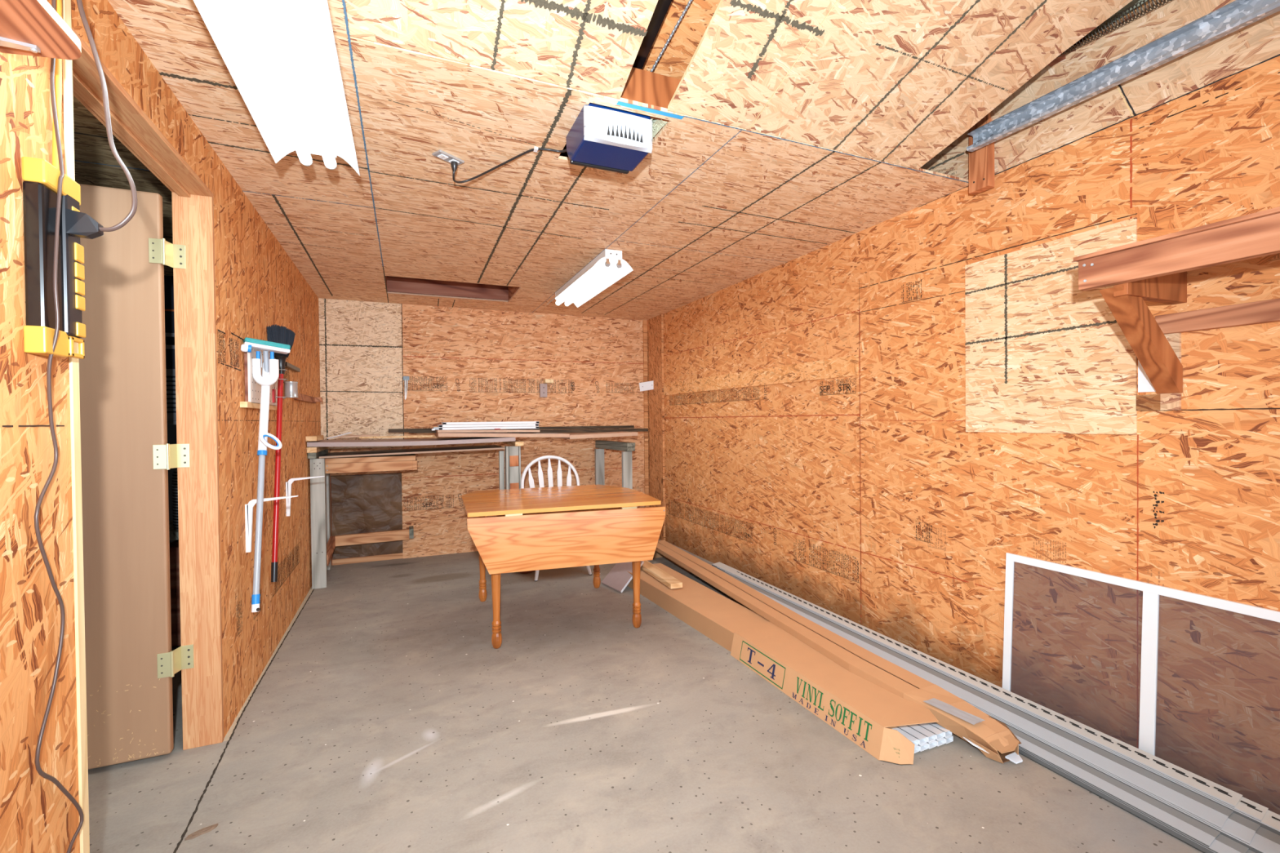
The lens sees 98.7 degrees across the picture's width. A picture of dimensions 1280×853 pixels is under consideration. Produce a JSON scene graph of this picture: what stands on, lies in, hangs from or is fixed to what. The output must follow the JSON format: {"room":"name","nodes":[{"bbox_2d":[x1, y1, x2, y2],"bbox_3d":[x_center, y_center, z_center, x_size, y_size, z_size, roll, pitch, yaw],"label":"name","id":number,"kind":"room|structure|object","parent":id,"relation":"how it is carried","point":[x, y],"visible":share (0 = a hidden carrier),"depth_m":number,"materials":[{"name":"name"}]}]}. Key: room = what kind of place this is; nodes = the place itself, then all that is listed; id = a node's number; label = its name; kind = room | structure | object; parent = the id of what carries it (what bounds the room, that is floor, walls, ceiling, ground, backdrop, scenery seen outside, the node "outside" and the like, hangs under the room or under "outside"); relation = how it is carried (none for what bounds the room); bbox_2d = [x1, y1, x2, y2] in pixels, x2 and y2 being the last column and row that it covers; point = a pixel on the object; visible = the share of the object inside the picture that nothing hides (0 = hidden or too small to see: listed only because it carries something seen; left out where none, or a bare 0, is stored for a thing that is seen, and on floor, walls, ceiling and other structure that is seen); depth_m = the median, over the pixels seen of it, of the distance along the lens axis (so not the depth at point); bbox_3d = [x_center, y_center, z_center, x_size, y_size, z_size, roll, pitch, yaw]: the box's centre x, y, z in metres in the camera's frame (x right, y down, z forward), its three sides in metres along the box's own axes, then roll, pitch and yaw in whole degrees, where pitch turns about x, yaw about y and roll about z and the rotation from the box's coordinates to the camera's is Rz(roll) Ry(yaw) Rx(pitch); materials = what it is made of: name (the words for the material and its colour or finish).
{"room":"garage","nodes":[
{"label":"garage","id":0,"kind":"room"},
{"bbox_2d":[0,0,320,852],"bbox_3d":[-1.449,0.078,1.555,0.118,2.276,6.695,-1,1,-23],"label":"wall","id":1,"kind":"structure","parent":0,"point":[259,286],"depth_m":1.18,"materials":[{"name":"brown wood"}]},
{"bbox_2d":[0,0,81,59],"bbox_3d":[-0.868,-0.681,0.483,0.135,0.028,1.178,-1,1,-23],"label":"corner shelf","id":2,"kind":"object","parent":1,"relation":"attached to","point":[34,28],"visible":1,"depth_m":0.95,"materials":[{"name":"brown wood"}]},
{"bbox_2d":[21,0,85,359],"bbox_3d":[-1.184,-0.596,1.107,0.040,0.910,0.132,-1,1,-23],"label":"power strip","id":3,"kind":"object","parent":1,"relation":"attached to","point":[40,184],"visible":0.96,"depth_m":1.08,"materials":[{"name":"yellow plastic"}]},
{"bbox_2d":[71,205,79,212],"bbox_3d":[-1.183,-0.450,1.151,0.004,0.016,0.028,-1,1,-23],"label":"rocker switch","id":4,"kind":"object","parent":3,"relation":"attached to","point":[77,208],"depth_m":1.15,"materials":[{"name":"yellow plastic"}]},
{"bbox_2d":[74,242,84,263],"bbox_3d":[-1.184,-0.366,1.159,0.006,0.038,0.032,-1,1,-23],"label":"outlet","id":5,"kind":"object","parent":3,"relation":"attached to","point":[78,249],"depth_m":1.15,"materials":[{"name":"yellow plastic"}]},
{"bbox_2d":[74,262,84,279],"bbox_3d":[-1.184,-0.328,1.160,0.006,0.032,0.032,-1,1,-23],"label":"outlet","id":6,"kind":"object","parent":3,"relation":"attached to","point":[79,273],"depth_m":1.16,"materials":[{"name":"yellow plastic"}]},
{"bbox_2d":[75,279,84,295],"bbox_3d":[-1.184,-0.294,1.160,0.006,0.030,0.032,-1,1,-23],"label":"outlet","id":7,"kind":"object","parent":3,"relation":"attached to","point":[79,285],"depth_m":1.16,"materials":[{"name":"yellow plastic"}]},
{"bbox_2d":[75,294,85,311],"bbox_3d":[-1.183,-0.261,1.161,0.006,0.030,0.032,-1,1,-23],"label":"outlet","id":8,"kind":"object","parent":3,"relation":"attached to","point":[79,300],"depth_m":1.16,"materials":[{"name":"yellow plastic"}]},
{"bbox_2d":[75,321,85,337],"bbox_3d":[-1.183,-0.204,1.161,0.006,0.030,0.032,-1,1,-23],"label":"outlet","id":9,"kind":"object","parent":3,"relation":"attached to","point":[80,327],"depth_m":1.16,"materials":[{"name":"yellow plastic"}]},
{"bbox_2d":[65,0,137,239],"bbox_3d":[-1.126,-0.720,1.147,0.110,0.655,0.026,-1,1,-23],"label":"cord","id":10,"kind":"object","parent":3,"relation":"attached to","point":[79,224],"visible":1,"depth_m":1.14,"materials":[{"name":"black plastic"}]},
{"bbox_2d":[34,0,84,852],"bbox_3d":[-1.167,0.054,1.105,0.034,2.210,0.154,-1,1,-23],"label":"cord","id":11,"kind":"object","parent":1,"relation":"attached to","point":[42,774],"visible":0.98,"depth_m":1.09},
{"bbox_2d":[79,183,194,769],"bbox_3d":[-2.048,0.181,1.873,0.812,2.035,0.058,-1,1,-23],"label":"door","id":12,"kind":"structure","parent":1,"relation":"in","point":[126,457],"depth_m":1.95,"materials":[{"name":"brown wood"}]},
{"bbox_2d":[62,0,223,852],"bbox_3d":[-1.477,0.077,1.624,0.125,2.276,1.000,-1,1,-23],"label":"trim","id":13,"kind":"structure","parent":1,"relation":"attached to","point":[193,202],"depth_m":2.06,"materials":[{"name":"brown wood"}]},
{"bbox_2d":[240,348,277,410],"bbox_3d":[-1.859,-0.232,2.691,0.029,0.293,0.630,-1,1,-23],"label":"pegboard","id":14,"kind":"object","parent":1,"relation":"attached to","point":[252,388],"visible":0.44,"depth_m":2.49,"materials":[{"name":"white wood"}]},
{"bbox_2d":[271,389,275,402],"bbox_3d":[-1.918,-0.160,2.878,0.008,0.070,0.040,-1,1,-23],"label":"tool","id":15,"kind":"object","parent":14,"relation":"hanging from","point":[273,391],"visible":1,"depth_m":2.86,"materials":[{"name":"red plastic"}]},
{"bbox_2d":[240,337,290,612],"bbox_3d":[-1.671,0.197,2.450,0.187,1.187,0.280,-1,1,-23],"label":"mop","id":16,"kind":"object","parent":1,"relation":"hanging from","point":[270,367],"visible":1,"depth_m":2.47,"materials":[{"name":"white paint"}]},
{"bbox_2d":[244,495,297,552],"bbox_3d":[-1.672,0.441,2.498,0.203,0.242,0.016,-1,1,-23],"label":"shelf bracket","id":17,"kind":"object","parent":1,"relation":"attached to","point":[249,507],"visible":0.94,"depth_m":2.46,"materials":[{"name":"white metal"}]},
{"bbox_2d":[266,324,295,582],"bbox_3d":[-1.883,0.121,2.850,0.147,1.323,0.244,-1,1,-23],"label":"broom","id":18,"kind":"object","parent":1,"relation":"hanging from","point":[277,334],"visible":0.82,"depth_m":2.88,"materials":[{"name":"black plastic"}]},
{"bbox_2d":[284,381,297,398],"bbox_3d":[-2.065,-0.218,3.250,0.071,0.096,0.071,-1,1,-23],"label":"tin can","id":19,"kind":"object","parent":1,"relation":"attached to","point":[291,388],"visible":0.94,"depth_m":3.22,"materials":[{"name":"silver metal"}]},
{"bbox_2d":[284,361,300,372],"bbox_3d":[-2.171,-0.369,3.420,0.028,0.024,0.440,-1,1,-23],"label":"bar","id":20,"kind":"object","parent":1,"relation":"attached to","point":[287,365],"visible":0.76,"depth_m":3.38,"materials":[{"name":"brown wood"}]},
{"bbox_2d":[285,475,324,516],"bbox_3d":[-2.024,0.420,3.326,0.203,0.232,0.016,-1,1,-23],"label":"shelf bracket","id":21,"kind":"object","parent":1,"relation":"attached to","point":[288,484],"visible":1,"depth_m":3.29,"materials":[{"name":"white metal"}]},
{"bbox_2d":[293,392,322,403],"bbox_3d":[-2.366,-0.201,3.936,0.068,0.045,0.800,-1,1,-23],"label":"peg rail","id":22,"kind":"object","parent":1,"relation":"attached to","point":[301,397],"visible":0.88,"depth_m":3.95,"materials":[{"name":"brown wood"}]},
{"bbox_2d":[167,424,177,542],"bbox_3d":[-2.714,0.096,1.101,2.565,2.276,6.850,-1,1,-23],"label":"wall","id":23,"kind":"structure","parent":0,"point":[171,428],"depth_m":4.31,"materials":[{"name":"black"}]},
{"bbox_2d":[328,303,644,558],"bbox_3d":[-1.331,-0.018,5.296,3.266,2.376,0.101,-1,1,-23],"label":"wall","id":24,"kind":"structure","parent":0,"point":[460,364],"depth_m":5.24,"materials":[{"name":"brown wood"}]},
{"bbox_2d":[318,297,404,448],"bbox_3d":[-2.411,-0.451,4.773,0.648,1.276,0.010,-1,1,-23],"label":"panel","id":25,"kind":"object","parent":24,"relation":"attached to","point":[361,342],"visible":0.94,"depth_m":4.76,"materials":[{"name":"beige wood"}]},
{"bbox_2d":[329,472,403,565],"bbox_3d":[-2.410,0.801,4.793,0.615,0.768,0.075,-1,1,-23],"label":"panel","id":26,"kind":"object","parent":24,"relation":"attached to","point":[359,503],"depth_m":4.81,"materials":[{"name":"brown wood"}]},
{"bbox_2d":[403,376,408,399],"bbox_3d":[-2.085,-0.343,4.902,0.050,0.210,0.029,-1,1,-23],"label":"pliers","id":27,"kind":"object","parent":24,"relation":"hanging from","point":[405,378],"visible":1,"depth_m":4.90,"materials":[{"name":"silver metal"}]},
{"bbox_2d":[539,378,553,397],"bbox_3d":[-0.914,-0.373,5.368,0.120,0.173,0.090,-1,1,-23],"label":"bracket","id":28,"kind":"object","parent":24,"relation":"attached to","point":[543,387],"visible":1,"depth_m":5.36,"materials":[{"name":"grey plastic"}]},
{"bbox_2d":[344,0,657,98],"bbox_3d":[0.006,-1.497,0.589,0.823,0.866,2.300,-1,1,-23],"label":"ceiling","id":29,"kind":"structure","parent":0,"point":[591,46],"depth_m":1.56,"materials":[{"name":"beige wood"}]},
{"bbox_2d":[72,0,1146,319],"bbox_3d":[-1.195,-1.498,1.735,5.801,0.868,7.050,-1,1,-23],"label":"ceiling","id":30,"kind":"structure","parent":0,"point":[713,206],"depth_m":2.21,"materials":[{"name":"beige wood"}]},
{"bbox_2d":[193,0,359,175],"bbox_3d":[-0.909,-0.988,1.399,0.263,0.150,1.230,-1,1,-23],"label":"light","id":31,"kind":"object","parent":30,"relation":"attached to","point":[281,56],"visible":1,"depth_m":1.46,"materials":[{"name":"white metal"}]},
{"bbox_2d":[431,149,464,164],"bbox_3d":[-0.762,-1.068,2.187,0.052,0.012,0.116,0,1,34],"label":"socket","id":32,"kind":"object","parent":30,"relation":"attached to","point":[441,154],"visible":0.97,"depth_m":2.17,"materials":[{"name":"white plastic"}]},
{"bbox_2d":[437,154,448,159],"bbox_3d":[-0.777,-1.063,2.165,0.028,0.003,0.030,0,1,34],"label":"outlet","id":33,"kind":"object","parent":32,"relation":"attached to","point":[440,156],"depth_m":2.16,"materials":[{"name":"white paint"}]},
{"bbox_2d":[385,275,520,302],"bbox_3d":[-1.503,-1.177,4.405,1.035,0.174,0.640,-1,1,-23],"label":"trim","id":34,"kind":"structure","parent":30,"relation":"attached to","point":[429,287],"depth_m":4.65,"materials":[{"name":"brown wood"}]},
{"bbox_2d":[450,146,566,183],"bbox_3d":[-0.493,-1.042,2.184,0.569,0.070,0.119,0,1,16],"label":"cord","id":35,"kind":"object","parent":30,"relation":"hanging from","point":[454,164],"visible":0.93,"depth_m":2.20,"materials":[{"name":"black plastic"}]},
{"bbox_2d":[547,248,633,307],"bbox_3d":[-0.403,-1.042,3.968,0.263,0.113,1.233,-1,1,-23],"label":"light","id":36,"kind":"object","parent":30,"relation":"attached to","point":[608,267],"visible":1,"depth_m":3.78,"materials":[{"name":"white metal"}]},
{"bbox_2d":[604,258,610,266],"bbox_3d":[-0.201,-1.014,3.397,0.039,0.056,0.012,-1,1,-23],"label":"socket","id":37,"kind":"object","parent":36,"relation":"attached to","point":[606,264],"depth_m":3.39,"materials":[{"name":"beige metal"}]},
{"bbox_2d":[615,259,622,268],"bbox_3d":[-0.131,-1.015,3.426,0.039,0.056,0.012,-1,1,-23],"label":"socket","id":38,"kind":"object","parent":36,"relation":"attached to","point":[618,265],"depth_m":3.42,"materials":[{"name":"beige metal"}]},
{"bbox_2d":[565,102,652,173],"bbox_3d":[-0.115,-1.067,1.979,0.248,0.223,0.281,-1,1,-23],"label":"garage door opener","id":39,"kind":"object","parent":30,"relation":"attached to","point":[602,137],"visible":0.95,"depth_m":1.89,"materials":[{"name":"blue plastic"}]},
{"bbox_2d":[632,0,671,69],"bbox_3d":[0.406,-1.674,0.976,0.072,0.866,2.131,-1,1,-25],"label":"rail","id":40,"kind":"object","parent":30,"relation":"attached to","point":[662,6],"visible":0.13,"depth_m":1.80,"materials":[{"name":"black metal"}]},
{"bbox_2d":[649,117,666,139],"bbox_3d":[0.044,-1.119,2.019,0.080,0.063,0.190,-1,1,-23],"label":"tuft","id":41,"kind":"object","parent":30,"relation":"on","point":[657,124],"visible":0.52,"depth_m":1.99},
{"bbox_2d":[649,0,692,71],"bbox_3d":[0.225,-1.407,1.643,0.010,0.296,0.868,-1,1,-29],"label":"chain","id":42,"kind":"object","parent":30,"relation":"attached to","point":[690,1],"visible":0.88,"depth_m":1.86,"materials":[{"name":"silver metal"}]},
{"bbox_2d":[1055,0,1172,58],"bbox_3d":[1.709,-1.367,1.683,0.047,0.076,1.082,-1,1,-23],"label":"spring","id":43,"kind":"object","parent":30,"relation":"attached to","point":[1143,1],"visible":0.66,"depth_m":1.86,"materials":[{"name":"grey metal"}]},
{"bbox_2d":[88,539,1202,852],"bbox_3d":[-0.750,1.276,0.913,5.900,0.121,8.950,-1,1,-23],"label":"floor","id":44,"kind":"structure","parent":0,"point":[386,716],"depth_m":1.97,"materials":[{"name":"concrete"}]},
{"bbox_2d":[164,333,178,540],"bbox_3d":[-2.534,0.211,2.906,0.805,2.000,0.490,-1,1,-23],"label":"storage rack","id":45,"kind":"object","parent":44,"relation":"on","point":[169,337],"visible":0.02,"depth_m":2.77,"materials":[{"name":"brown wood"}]},
{"bbox_2d":[164,275,174,333],"bbox_3d":[-2.464,-0.615,2.922,0.570,0.290,0.385,-1,1,-23],"label":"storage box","id":46,"kind":"object","parent":45,"relation":"on","point":[168,280],"visible":0.02,"depth_m":2.76,"materials":[{"name":"black"}]},
{"bbox_2d":[164,333,174,345],"bbox_3d":[-2.543,-0.459,2.897,0.800,0.019,0.430,-1,1,-23],"label":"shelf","id":47,"kind":"object","parent":45,"relation":"attached to","point":[169,337],"depth_m":2.83,"materials":[{"name":"black"}]},
{"bbox_2d":[165,344,176,421],"bbox_3d":[-2.406,-0.221,2.916,0.460,0.380,0.347,-1,1,-23],"label":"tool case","id":48,"kind":"object","parent":45,"relation":"on","point":[170,349],"visible":0.09,"depth_m":2.75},
{"bbox_2d":[167,421,176,424],"bbox_3d":[-2.539,-0.019,2.903,0.800,0.019,0.430,-1,1,-23],"label":"shelf","id":49,"kind":"object","parent":45,"relation":"attached to","point":[168,422],"depth_m":2.75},
{"bbox_2d":[168,520,178,540],"bbox_3d":[-2.533,0.551,2.909,0.800,0.039,0.430,-1,1,-23],"label":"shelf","id":50,"kind":"object","parent":45,"relation":"attached to","point":[173,533],"depth_m":2.76,"materials":[{"name":"black"}]},
{"bbox_2d":[172,470,178,529],"bbox_3d":[-2.318,0.379,2.907,0.238,0.300,0.238,-1,1,-23],"label":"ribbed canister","id":51,"kind":"object","parent":45,"relation":"on","point":[175,483],"visible":0.16,"depth_m":2.80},
{"bbox_2d":[169,539,181,646],"bbox_3d":[-2.308,0.858,2.915,0.310,0.500,0.240,-1,1,-23],"label":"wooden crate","id":52,"kind":"object","parent":44,"relation":"on","point":[174,546],"visible":0.19,"depth_m":2.77,"materials":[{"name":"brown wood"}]},
{"bbox_2d":[171,645,181,650],"bbox_3d":[-2.323,1.159,2.922,0.380,0.100,0.300,-1,1,-23],"label":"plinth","id":53,"kind":"object","parent":44,"relation":"on","point":[173,648],"visible":0.02,"depth_m":2.76,"materials":[{"name":"black"}]},
{"bbox_2d":[184,823,217,840],"bbox_3d":[-1.308,1.209,1.639,0.080,0.009,0.022,-1,1,-45],"label":"chip","id":54,"kind":"object","parent":44,"relation":"on","point":[207,829],"visible":1,"depth_m":1.64,"materials":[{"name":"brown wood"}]},
{"bbox_2d":[306,440,635,589],"bbox_3d":[-1.353,0.651,4.833,2.609,1.050,0.745,-1,1,-23],"label":"workbench","id":55,"kind":"object","parent":44,"relation":"on","point":[322,544],"visible":0.74,"depth_m":4.37,"materials":[{"name":"brown wood"}]},
{"bbox_2d":[324,453,415,463],"bbox_3d":[-2.213,0.255,4.529,0.665,0.038,0.575,-1,1,-23],"label":"shelf","id":56,"kind":"object","parent":55,"relation":"attached to","point":[404,458],"depth_m":4.30,"materials":[{"name":"brown wood"}]},
{"bbox_2d":[306,436,515,446],"bbox_3d":[-1.838,0.120,4.539,1.492,0.046,0.610,-1,1,-23],"label":"board","id":57,"kind":"object","parent":55,"relation":"on","point":[473,439],"visible":0.98,"depth_m":4.30,"materials":[{"name":"grey wood"}]},
{"bbox_2d":[306,435,323,441],"bbox_3d":[-2.450,0.087,4.137,0.072,0.036,0.370,-1,1,-23],"label":"block","id":58,"kind":"object","parent":57,"relation":"on","point":[313,437],"visible":1,"depth_m":3.98,"materials":[{"name":"brown wood"}]},
{"bbox_2d":[326,432,379,438],"bbox_3d":[-2.260,0.069,4.338,0.376,0.044,0.112,-1,1,-29],"label":"scraps","id":59,"kind":"object","parent":57,"relation":"on","point":[340,435],"visible":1,"depth_m":4.32,"materials":[{"name":"white paint"}]},
{"bbox_2d":[359,435,433,438],"bbox_3d":[-1.950,0.083,4.409,0.540,0.013,0.040,-1,1,-23],"label":"lath","id":60,"kind":"object","parent":57,"relation":"on","point":[426,436],"visible":1,"depth_m":4.39,"materials":[{"name":"brown wood"}]},
{"bbox_2d":[434,431,569,437],"bbox_3d":[-1.216,0.070,4.809,1.065,0.059,0.600,-1,1,-23],"label":"board","id":61,"kind":"object","parent":57,"relation":"on","point":[438,434],"visible":0.88,"depth_m":4.55,"materials":[{"name":"brown wood"}]},
{"bbox_2d":[435,429,539,432],"bbox_3d":[-1.324,0.037,4.762,0.830,0.030,0.400,-1,1,-23],"label":"board","id":62,"kind":"object","parent":61,"relation":"on","point":[461,430],"visible":0.91,"depth_m":4.59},
{"bbox_2d":[388,428,431,432],"bbox_3d":[-1.706,0.030,4.790,0.890,0.030,0.050,-1,1,-23],"label":"strip","id":63,"kind":"object","parent":62,"relation":"on","point":[392,430],"visible":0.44,"depth_m":4.64,"materials":[{"name":"black metal"}]},
{"bbox_2d":[408,430,435,433],"bbox_3d":[-1.664,0.042,4.732,0.600,0.020,0.050,-1,1,-23],"label":"strip","id":64,"kind":"object","parent":62,"relation":"on","point":[422,431],"visible":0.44,"depth_m":4.63,"materials":[{"name":"black metal"}]},
{"bbox_2d":[431,426,538,431],"bbox_3d":[-1.341,0.013,4.769,0.885,0.028,0.246,-1,1,-23],"label":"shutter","id":65,"kind":"object","parent":62,"relation":"on","point":[507,427],"depth_m":4.67,"materials":[{"name":"white paint"}]},
{"bbox_2d":[437,423,538,427],"bbox_3d":[-1.319,-0.009,4.783,0.827,0.020,0.236,-1,1,-23],"label":"shutter","id":66,"kind":"object","parent":65,"relation":"on","point":[506,424],"visible":0.94,"depth_m":4.67,"materials":[{"name":"white paint"}]},
{"bbox_2d":[440,421,539,424],"bbox_3d":[-1.303,-0.031,4.790,0.803,0.020,0.236,-1,1,-23],"label":"shutter","id":67,"kind":"object","parent":66,"relation":"on","point":[508,422],"visible":1,"depth_m":4.67,"materials":[{"name":"white paint"}]},
{"bbox_2d":[513,425,634,430],"bbox_3d":[-0.642,0.013,5.253,1.250,0.028,0.050,-1,1,-23],"label":"strip","id":68,"kind":"object","parent":62,"relation":"on","point":[619,426],"visible":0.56,"depth_m":5.26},
{"bbox_2d":[506,428,648,433],"bbox_3d":[-0.561,0.043,5.223,1.375,0.030,0.050,-1,1,-23],"label":"strip","id":69,"kind":"object","parent":61,"relation":"on","point":[561,431],"visible":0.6,"depth_m":5.23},
{"bbox_2d":[319,444,505,458],"bbox_3d":[-1.885,0.206,4.644,1.370,0.043,0.580,-1,1,-23],"label":"panel","id":70,"kind":"object","parent":55,"relation":"on","point":[400,451],"visible":1,"depth_m":4.51,"materials":[{"name":"laminate"}]},
{"bbox_2d":[557,431,637,439],"bbox_3d":[-0.430,0.078,5.143,0.638,0.050,0.600,-1,1,-23],"label":"board","id":71,"kind":"object","parent":55,"relation":"on","point":[606,434],"visible":0.8,"depth_m":4.90,"materials":[{"name":"brown wood"}]},
{"bbox_2d":[519,570,534,573],"bbox_3d":[-0.921,1.143,4.442,0.198,0.066,0.198,-1,1,-23],"label":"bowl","id":72,"kind":"object","parent":44,"relation":"on","point":[529,571],"visible":0.16,"depth_m":4.38,"materials":[{"name":"brown wood"}]},
{"bbox_2d":[520,455,591,581],"bbox_3d":[-0.670,0.709,4.398,0.499,0.932,0.468,-1,1,-23],"label":"dining chair","id":73,"kind":"object","parent":44,"relation":"on","point":[549,470],"visible":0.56,"depth_m":4.56,"materials":[{"name":"white paint"}]},
{"bbox_2d":[461,484,665,648],"bbox_3d":[-0.533,0.809,3.434,1.125,0.750,1.009,-1,1,-23],"label":"table","id":74,"kind":"object","parent":44,"relation":"on","point":[539,528],"visible":1,"depth_m":3.03,"materials":[{"name":"brown wood"}]},
{"bbox_2d":[601,560,644,592],"bbox_3d":[-0.127,1.082,4.074,0.254,0.174,0.349,-1,1,-34],"label":"board","id":75,"kind":"object","parent":44,"relation":"on","point":[619,577],"visible":0.81,"depth_m":4.04,"materials":[{"name":"grey plastic"}]},
{"bbox_2d":[626,563,938,764],"bbox_3d":[0.517,1.120,3.077,0.325,0.116,2.464,-1,1,-24],"label":"carton","id":76,"kind":"object","parent":44,"relation":"on","point":[862,711],"visible":0.98,"depth_m":2.44,"materials":[{"name":"cardboard"}]},
{"bbox_2d":[640,560,682,589],"bbox_3d":[0.110,1.039,3.924,0.086,0.034,0.720,-1,1,-21],"label":"timber offcut","id":77,"kind":"object","parent":76,"relation":"on","point":[660,575],"visible":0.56,"depth_m":3.78,"materials":[{"name":"brown wood"}]},
{"bbox_2d":[893,722,953,753],"bbox_3d":[1.046,1.156,2.068,0.214,0.042,0.132,-1,1,-23],"label":"vinyl soffit panels","id":78,"kind":"object","parent":76,"relation":"in","point":[925,736],"visible":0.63,"depth_m":2.04,"materials":[{"name":"white plastic"}]},
{"bbox_2d":[653,540,1022,764],"bbox_3d":[0.672,1.097,3.361,0.285,0.152,3.162,-1,1,-22],"label":"carton","id":79,"kind":"object","parent":44,"relation":"on","point":[993,737],"visible":0.97,"depth_m":2.37,"materials":[{"name":"cardboard"}]},
{"bbox_2d":[701,571,1279,852],"bbox_3d":[1.222,1.142,2.675,0.277,0.067,3.250,-1,1,-23],"label":"panel","id":80,"kind":"object","parent":44,"relation":"on","point":[1266,839],"visible":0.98,"depth_m":1.66,"materials":[{"name":"white metal"}]},
{"bbox_2d":[693,567,1268,852],"bbox_3d":[1.131,1.137,2.900,0.277,0.067,3.006,-1,1,-23],"label":"panel","id":81,"kind":"object","parent":80,"relation":"on","point":[1237,826],"visible":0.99,"depth_m":1.62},
{"bbox_2d":[689,561,1243,847],"bbox_3d":[1.107,1.133,2.966,0.277,0.067,3.025,-1,1,-23],"label":"panel","id":82,"kind":"object","parent":81,"relation":"on","point":[1211,812],"visible":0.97,"depth_m":1.95,"materials":[{"name":"white metal"}]},
{"bbox_2d":[1002,552,1279,809],"bbox_3d":[1.766,0.864,1.907,0.042,0.632,0.995,-1,1,-23],"label":"screen frame","id":83,"kind":"object","parent":44,"relation":"on","point":[1152,593],"visible":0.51,"depth_m":1.91,"materials":[{"name":"white metal"}]},
{"bbox_2d":[667,0,836,128],"bbox_3d":[0.710,-1.508,0.888,0.367,0.865,2.299,-1,1,-23],"label":"ceiling","id":84,"kind":"structure","parent":0,"point":[747,48],"depth_m":1.73,"materials":[{"name":"beige wood"}]},
{"bbox_2d":[663,0,1279,815],"bbox_3d":[1.433,-0.241,2.833,0.101,2.826,6.795,-1,1,-23],"label":"wall","id":85,"kind":"structure","parent":0,"point":[867,499],"depth_m":2.29,"materials":[{"name":"brown wood"}]},
{"bbox_2d":[642,314,665,540],"bbox_3d":[0.143,0.013,5.666,0.062,2.275,0.374,-1,1,-23],"label":"board","id":86,"kind":"object","parent":85,"relation":"attached to","point":[653,328],"visible":0.78,"depth_m":5.66,"materials":[{"name":"brown wood"}]},
{"bbox_2d":[639,380,653,391],"bbox_3d":[0.078,-0.421,5.703,0.180,0.111,0.013,0,1,12],"label":"block","id":87,"kind":"object","parent":86,"relation":"attached to","point":[649,385],"visible":0.96,"depth_m":5.70,"materials":[{"name":"paint"}]},
{"bbox_2d":[663,355,858,395],"bbox_3d":[0.742,-0.360,4.312,0.011,0.118,2.560,-1,1,-23],"label":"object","id":88,"kind":"object","parent":85,"relation":"attached to","point":[847,366],"visible":1,"depth_m":3.83,"materials":[{"name":"brown wood"}]},
{"bbox_2d":[964,217,1137,435],"bbox_3d":[1.627,-0.356,2.234,0.010,0.766,0.642,-1,1,-23],"label":"panel","id":89,"kind":"object","parent":85,"relation":"attached to","point":[1045,354],"visible":0.91,"depth_m":2.20,"materials":[{"name":"beige wood"}]},
{"bbox_2d":[1136,333,1181,410],"bbox_3d":[1.777,-0.213,1.883,0.012,0.315,0.118,-1,1,-23],"label":"strip","id":90,"kind":"object","parent":85,"relation":"attached to","point":[1162,402],"visible":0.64,"depth_m":1.88,"materials":[{"name":"white paint"}]},
{"bbox_2d":[1073,206,1279,393],"bbox_3d":[1.892,-0.324,1.122,0.393,0.438,1.588,-1,1,-23],"label":"wall shelf","id":91,"kind":"object","parent":85,"relation":"attached to","point":[1154,269],"visible":1,"depth_m":1.69,"materials":[{"name":"brown wood"}]},
{"bbox_2d":[918,0,1279,207],"bbox_3d":[1.784,-1.300,1.700,0.135,0.418,2.950,-1,1,-23],"label":"wall","id":92,"kind":"structure","parent":0,"point":[1255,43],"depth_m":1.94,"materials":[{"name":"beige wood"}]},
{"bbox_2d":[968,111,994,194],"bbox_3d":[1.484,-1.236,2.388,0.041,0.415,0.090,-1,1,-23],"label":"block","id":93,"kind":"object","parent":92,"relation":"hanging from","point":[981,161],"visible":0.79,"depth_m":2.37,"materials":[{"name":"brown wood"}]},
{"bbox_2d":[966,0,1279,151],"bbox_3d":[1.935,-1.189,1.155,0.044,0.122,2.628,-1,1,-23],"label":"door track","id":94,"kind":"object","parent":93,"relation":"attached to","point":[1236,15],"visible":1,"depth_m":1.84,"materials":[{"name":"silver metal"}]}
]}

